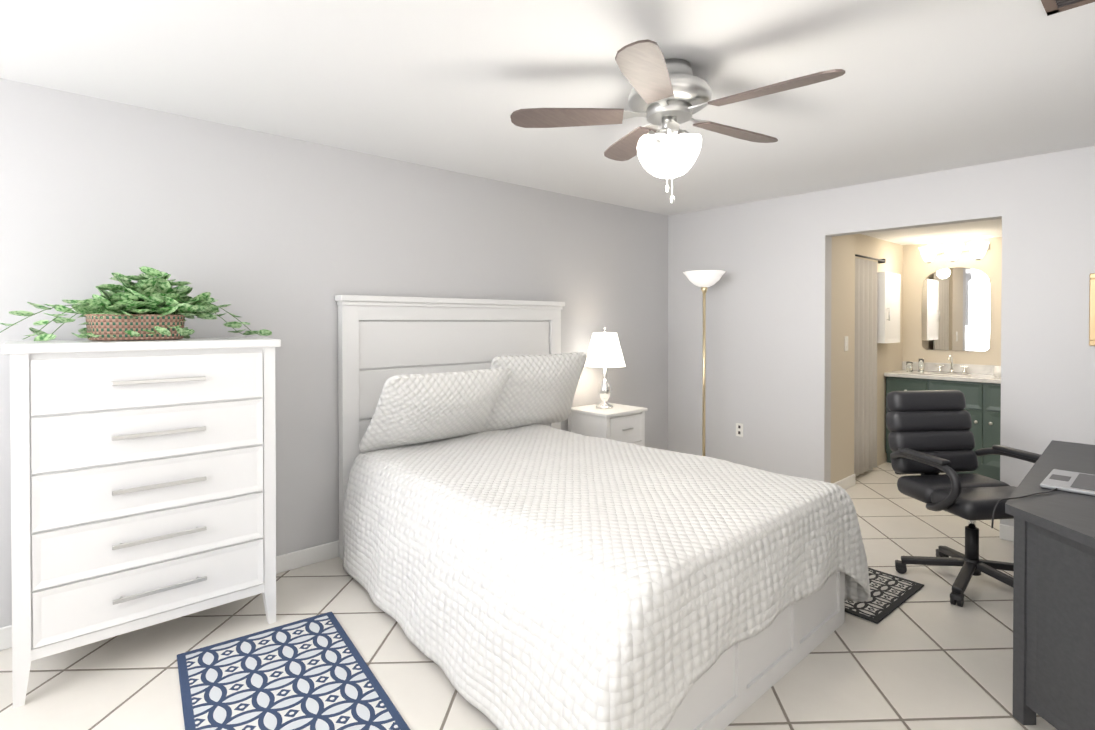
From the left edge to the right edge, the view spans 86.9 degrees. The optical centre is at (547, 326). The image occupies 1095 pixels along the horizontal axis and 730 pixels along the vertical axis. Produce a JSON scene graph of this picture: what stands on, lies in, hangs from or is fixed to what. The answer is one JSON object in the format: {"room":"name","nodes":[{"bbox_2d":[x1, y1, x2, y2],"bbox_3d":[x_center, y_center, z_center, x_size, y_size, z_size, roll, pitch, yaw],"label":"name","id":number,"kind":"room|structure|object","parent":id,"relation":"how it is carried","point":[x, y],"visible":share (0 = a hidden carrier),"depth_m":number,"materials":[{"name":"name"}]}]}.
{"room":"bedroom","nodes":[
{"label":"bedroom","id":0,"kind":"room"},
{"bbox_2d":[0,78,667,627],"bbox_3d":[-1.080,0.147,3.611,6.185,2.400,0.120,0,1,-42],"label":"wall","id":1,"kind":"structure","parent":0,"point":[286,240],"depth_m":3.23,"materials":[{"name":"grey paint"}]},
{"bbox_2d":[0,540,338,650],"bbox_3d":[-1.034,1.300,3.573,5.945,0.095,0.014,0,1,-42],"label":"baseboard","id":2,"kind":"structure","parent":1,"relation":"attached to","point":[304,557],"depth_m":3.24,"materials":[{"name":"white"}]},
{"bbox_2d":[0,462,1056,729],"bbox_3d":[1.255,1.406,2.657,8.500,0.100,4.850,0,1,-42],"label":"floor","id":3,"kind":"structure","parent":0,"point":[928,656],"depth_m":2.35,"materials":[{"name":"tile"}]},
{"bbox_2d":[2,337,280,708],"bbox_3d":[-1.729,0.707,2.520,0.930,1.300,0.513,0,1,-42],"label":"dresser","id":4,"kind":"object","parent":3,"relation":"on","point":[143,483],"visible":0.98,"depth_m":2.29,"materials":[{"name":"white wood"}]},
{"bbox_2d":[0,266,271,340],"bbox_3d":[-1.764,-0.102,2.500,1.059,0.313,0.343,0,1,-42],"label":"potted plant","id":5,"kind":"object","parent":4,"relation":"on","point":[148,305],"visible":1,"depth_m":2.44,"materials":[{"name":"green plant"}]},
{"bbox_2d":[177,612,409,729],"bbox_3d":[-0.975,1.356,2.136,0.620,0.008,1.040,0,1,-35],"label":"rug","id":6,"kind":"object","parent":3,"relation":"on","point":[313,673],"visible":1,"depth_m":2.18,"materials":[{"name":"blue fabric"}]},
{"bbox_2d":[335,295,870,729],"bbox_3d":[0.121,0.585,3.009,2.035,1.535,2.373,0,1,-42],"label":"bed","id":7,"kind":"object","parent":3,"relation":"on","point":[513,555],"visible":1,"depth_m":2.35,"materials":[{"name":"white fabric"}]},
{"bbox_2d":[359,367,511,451],"bbox_3d":[-0.644,0.484,3.443,0.882,0.588,0.210,-1,39,-44],"label":"pillow","id":8,"kind":"object","parent":7,"relation":"on","point":[413,411],"depth_m":3.30,"materials":[{"name":"white fabric"}]},
{"bbox_2d":[480,352,586,431],"bbox_3d":[-0.099,0.449,4.033,0.840,0.588,0.210,0,25,-39],"label":"pillow","id":9,"kind":"object","parent":7,"relation":"on","point":[540,389],"depth_m":3.93,"materials":[{"name":"white fabric"}]},
{"bbox_2d":[343,424,870,729],"bbox_3d":[0.080,1.017,2.902,1.827,0.628,2.270,0,1,-42],"label":"comforter","id":10,"kind":"object","parent":7,"relation":"on","point":[557,579],"depth_m":2.16,"materials":[{"name":"white fabric"}]},
{"bbox_2d":[568,403,647,445],"bbox_3d":[0.476,0.993,4.624,0.490,0.690,0.446,0,1,-42],"label":"nightstand","id":11,"kind":"object","parent":3,"relation":"on","point":[622,423],"visible":0.5,"depth_m":4.49,"materials":[{"name":"white wood"}]},
{"bbox_2d":[585,327,624,408],"bbox_3d":[0.456,0.321,4.611,0.330,0.650,0.330,0,1,-42],"label":"table lamp","id":12,"kind":"object","parent":11,"relation":"on","point":[604,351],"visible":1,"depth_m":4.51,"materials":[{"name":"silver metal"}]},
{"bbox_2d":[683,270,725,455],"bbox_3d":[1.331,0.434,4.913,0.350,1.803,0.350,0,1,-42],"label":"floor lamp","id":13,"kind":"object","parent":3,"relation":"on","point":[703,279],"visible":0.65,"depth_m":4.89,"materials":[{"name":"gold metal"}]},
{"bbox_2d":[845,568,923,623],"bbox_3d":[1.449,1.346,3.171,0.600,0.008,0.900,0,1,-40],"label":"rug","id":14,"kind":"object","parent":3,"relation":"on","point":[889,593],"visible":0.38,"depth_m":2.88,"materials":[{"name":"black fabric"}]},
{"bbox_2d":[884,375,1000,480],"bbox_3d":[4.137,0.909,5.077,0.570,0.850,1.961,0,1,-42],"label":"bathroom vanity","id":15,"kind":"object","parent":3,"relation":"on","point":[978,387],"depth_m":5.09,"materials":[{"name":"green wood"}]},
{"bbox_2d":[884,371,1000,382],"bbox_3d":[4.141,0.466,5.073,0.563,0.035,1.975,0,1,-42],"label":"countertop","id":16,"kind":"structure","parent":15,"relation":"on","point":[923,374],"depth_m":5.35,"materials":[{"name":"beige stone"}]},
{"bbox_2d":[886,390,1040,606],"bbox_3d":[2.237,0.860,3.055,0.658,0.984,0.720,0,1,-7],"label":"office chair","id":17,"kind":"object","parent":3,"relation":"on","point":[930,437],"visible":0.77,"depth_m":3.17,"materials":[{"name":"black leather"}]},
{"bbox_2d":[1005,440,1094,729],"bbox_3d":[2.186,0.991,2.152,2.116,0.740,0.716,0,1,-42],"label":"desk","id":18,"kind":"object","parent":3,"relation":"on","point":[1054,619],"visible":1,"depth_m":1.91,"materials":[{"name":"grey wood"}]},
{"bbox_2d":[991,469,1094,527],"bbox_3d":[1.968,0.555,2.148,0.678,0.328,0.392,0,1,-42],"label":"laptop","id":19,"kind":"object","parent":18,"relation":"on","point":[1069,481],"visible":0.98,"depth_m":2.22,"materials":[{"name":"silver metal"}]},
{"bbox_2d":[0,0,1094,215],"bbox_3d":[1.255,-1.094,2.634,8.500,0.100,4.850,0,1,-42],"label":"ceiling","id":20,"kind":"structure","parent":0,"point":[918,87],"depth_m":2.40,"materials":[{"name":"white paint"}]},
{"bbox_2d":[510,39,844,203],"bbox_3d":[0.529,-0.763,2.318,1.218,0.554,1.211,0,1,-42],"label":"ceiling fan","id":21,"kind":"object","parent":20,"relation":"attached to","point":[669,96],"visible":1,"depth_m":2.27,"materials":[{"name":"silver metal"}]},
{"bbox_2d":[1041,0,1094,15],"bbox_3d":[1.674,-1.029,1.705,0.230,0.012,0.330,0,1,-42],"label":"ceiling vent","id":22,"kind":"object","parent":20,"relation":"in","point":[1051,7],"visible":0.97,"depth_m":1.84,"materials":[{"name":"brown"}]},
{"bbox_2d":[831,234,854,482],"bbox_3d":[2.326,0.136,4.823,0.485,2.400,0.270,0,1,-42],"label":"wall","id":23,"kind":"structure","parent":0,"point":[842,359],"depth_m":4.71,"materials":[{"name":"beige paint"}]},
{"bbox_2d":[833,474,855,489],"bbox_3d":[2.422,1.290,4.728,0.485,0.095,0.014,0,1,-42],"label":"baseboard","id":24,"kind":"structure","parent":23,"relation":"attached to","point":[849,481],"depth_m":4.77,"materials":[{"name":"white wood"}]},
{"bbox_2d":[845,336,847,350],"bbox_3d":[2.464,0.137,4.757,0.070,0.120,0.010,0,1,-42],"label":"switch plate","id":25,"kind":"object","parent":23,"relation":"attached to","point":[846,343],"visible":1,"depth_m":4.75,"materials":[{"name":"white plastic"}]},
{"bbox_2d":[855,234,902,474],"bbox_3d":[3.114,0.130,5.559,1.670,2.400,0.120,0,1,-42],"label":"wall","id":26,"kind":"structure","parent":0,"point":[889,357],"depth_m":5.62,"materials":[{"name":"beige paint"}]},
{"bbox_2d":[854,254,885,475],"bbox_3d":[2.857,0.326,5.196,0.900,1.935,0.072,0,1,-42],"label":"shower curtain","id":27,"kind":"object","parent":26,"relation":"attached to","point":[865,416],"visible":0.85,"depth_m":5.15,"materials":[{"name":"grey fabric"}]},
{"bbox_2d":[877,272,900,342],"bbox_3d":[3.237,-0.180,5.494,0.430,0.660,0.136,0,1,-42],"label":"upper cabinet","id":28,"kind":"object","parent":26,"relation":"attached to","point":[888,307],"visible":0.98,"depth_m":5.39,"materials":[{"name":"white"}]},
{"bbox_2d":[668,146,1094,525],"bbox_3d":[2.701,0.144,3.961,0.120,2.400,4.690,0,1,-42],"label":"wall","id":29,"kind":"structure","parent":0,"point":[768,340],"depth_m":4.51,"materials":[{"name":"grey paint"}]},
{"bbox_2d":[736,423,742,436],"bbox_3d":[1.665,0.892,5.012,0.007,0.115,0.070,0,1,-42],"label":"electrical outlet plate","id":30,"kind":"object","parent":29,"relation":"attached to","point":[739,429],"visible":1,"depth_m":5.01,"materials":[{"name":"white plastic"}]},
{"bbox_2d":[999,524,1013,541],"bbox_3d":[3.499,1.305,2.994,0.014,0.095,1.850,0,1,-42],"label":"baseboard","id":31,"kind":"structure","parent":29,"relation":"attached to","point":[1006,532],"depth_m":3.65,"materials":[{"name":"white"}]},
{"bbox_2d":[1089,273,1094,345],"bbox_3d":[3.280,-0.099,3.214,0.020,0.420,0.390,0,1,-42],"label":"picture frame","id":32,"kind":"object","parent":29,"relation":"attached to","point":[1092,310],"visible":1,"depth_m":3.34,"materials":[{"name":"beige wood"}]},
{"bbox_2d":[862,219,1001,244],"bbox_3d":[3.752,-0.946,4.487,2.155,0.230,2.670,0,1,-42],"label":"ceiling","id":33,"kind":"structure","parent":0,"point":[960,231],"depth_m":5.17,"materials":[{"name":"white paint"}]},
{"bbox_2d":[902,237,1001,369],"bbox_3d":[4.524,0.133,5.159,0.120,2.400,2.610,0,1,-42],"label":"wall","id":34,"kind":"structure","parent":0,"point":[917,269],"depth_m":5.73,"materials":[{"name":"beige paint"}]},
{"bbox_2d":[900,363,1000,374],"bbox_3d":[4.341,0.405,5.255,0.020,0.085,1.975,0,1,-42],"label":"backsplash","id":35,"kind":"structure","parent":34,"relation":"attached to","point":[976,369],"depth_m":5.64,"materials":[{"name":"beige stone"}]},
{"bbox_2d":[919,242,989,262],"bbox_3d":[3.922,-0.709,5.590,0.179,0.157,0.572,0,1,-42],"label":"sconce","id":36,"kind":"object","parent":34,"relation":"attached to","point":[977,250],"visible":1,"depth_m":5.55,"materials":[{"name":"white glass"}]},
{"bbox_2d":[922,267,990,350],"bbox_3d":[3.983,-0.176,5.650,0.008,0.810,0.562,0,1,-42],"label":"bathroom mirror","id":37,"kind":"object","parent":34,"relation":"attached to","point":[956,314],"visible":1,"depth_m":5.64,"materials":[{"name":"clear glass"}]}
]}

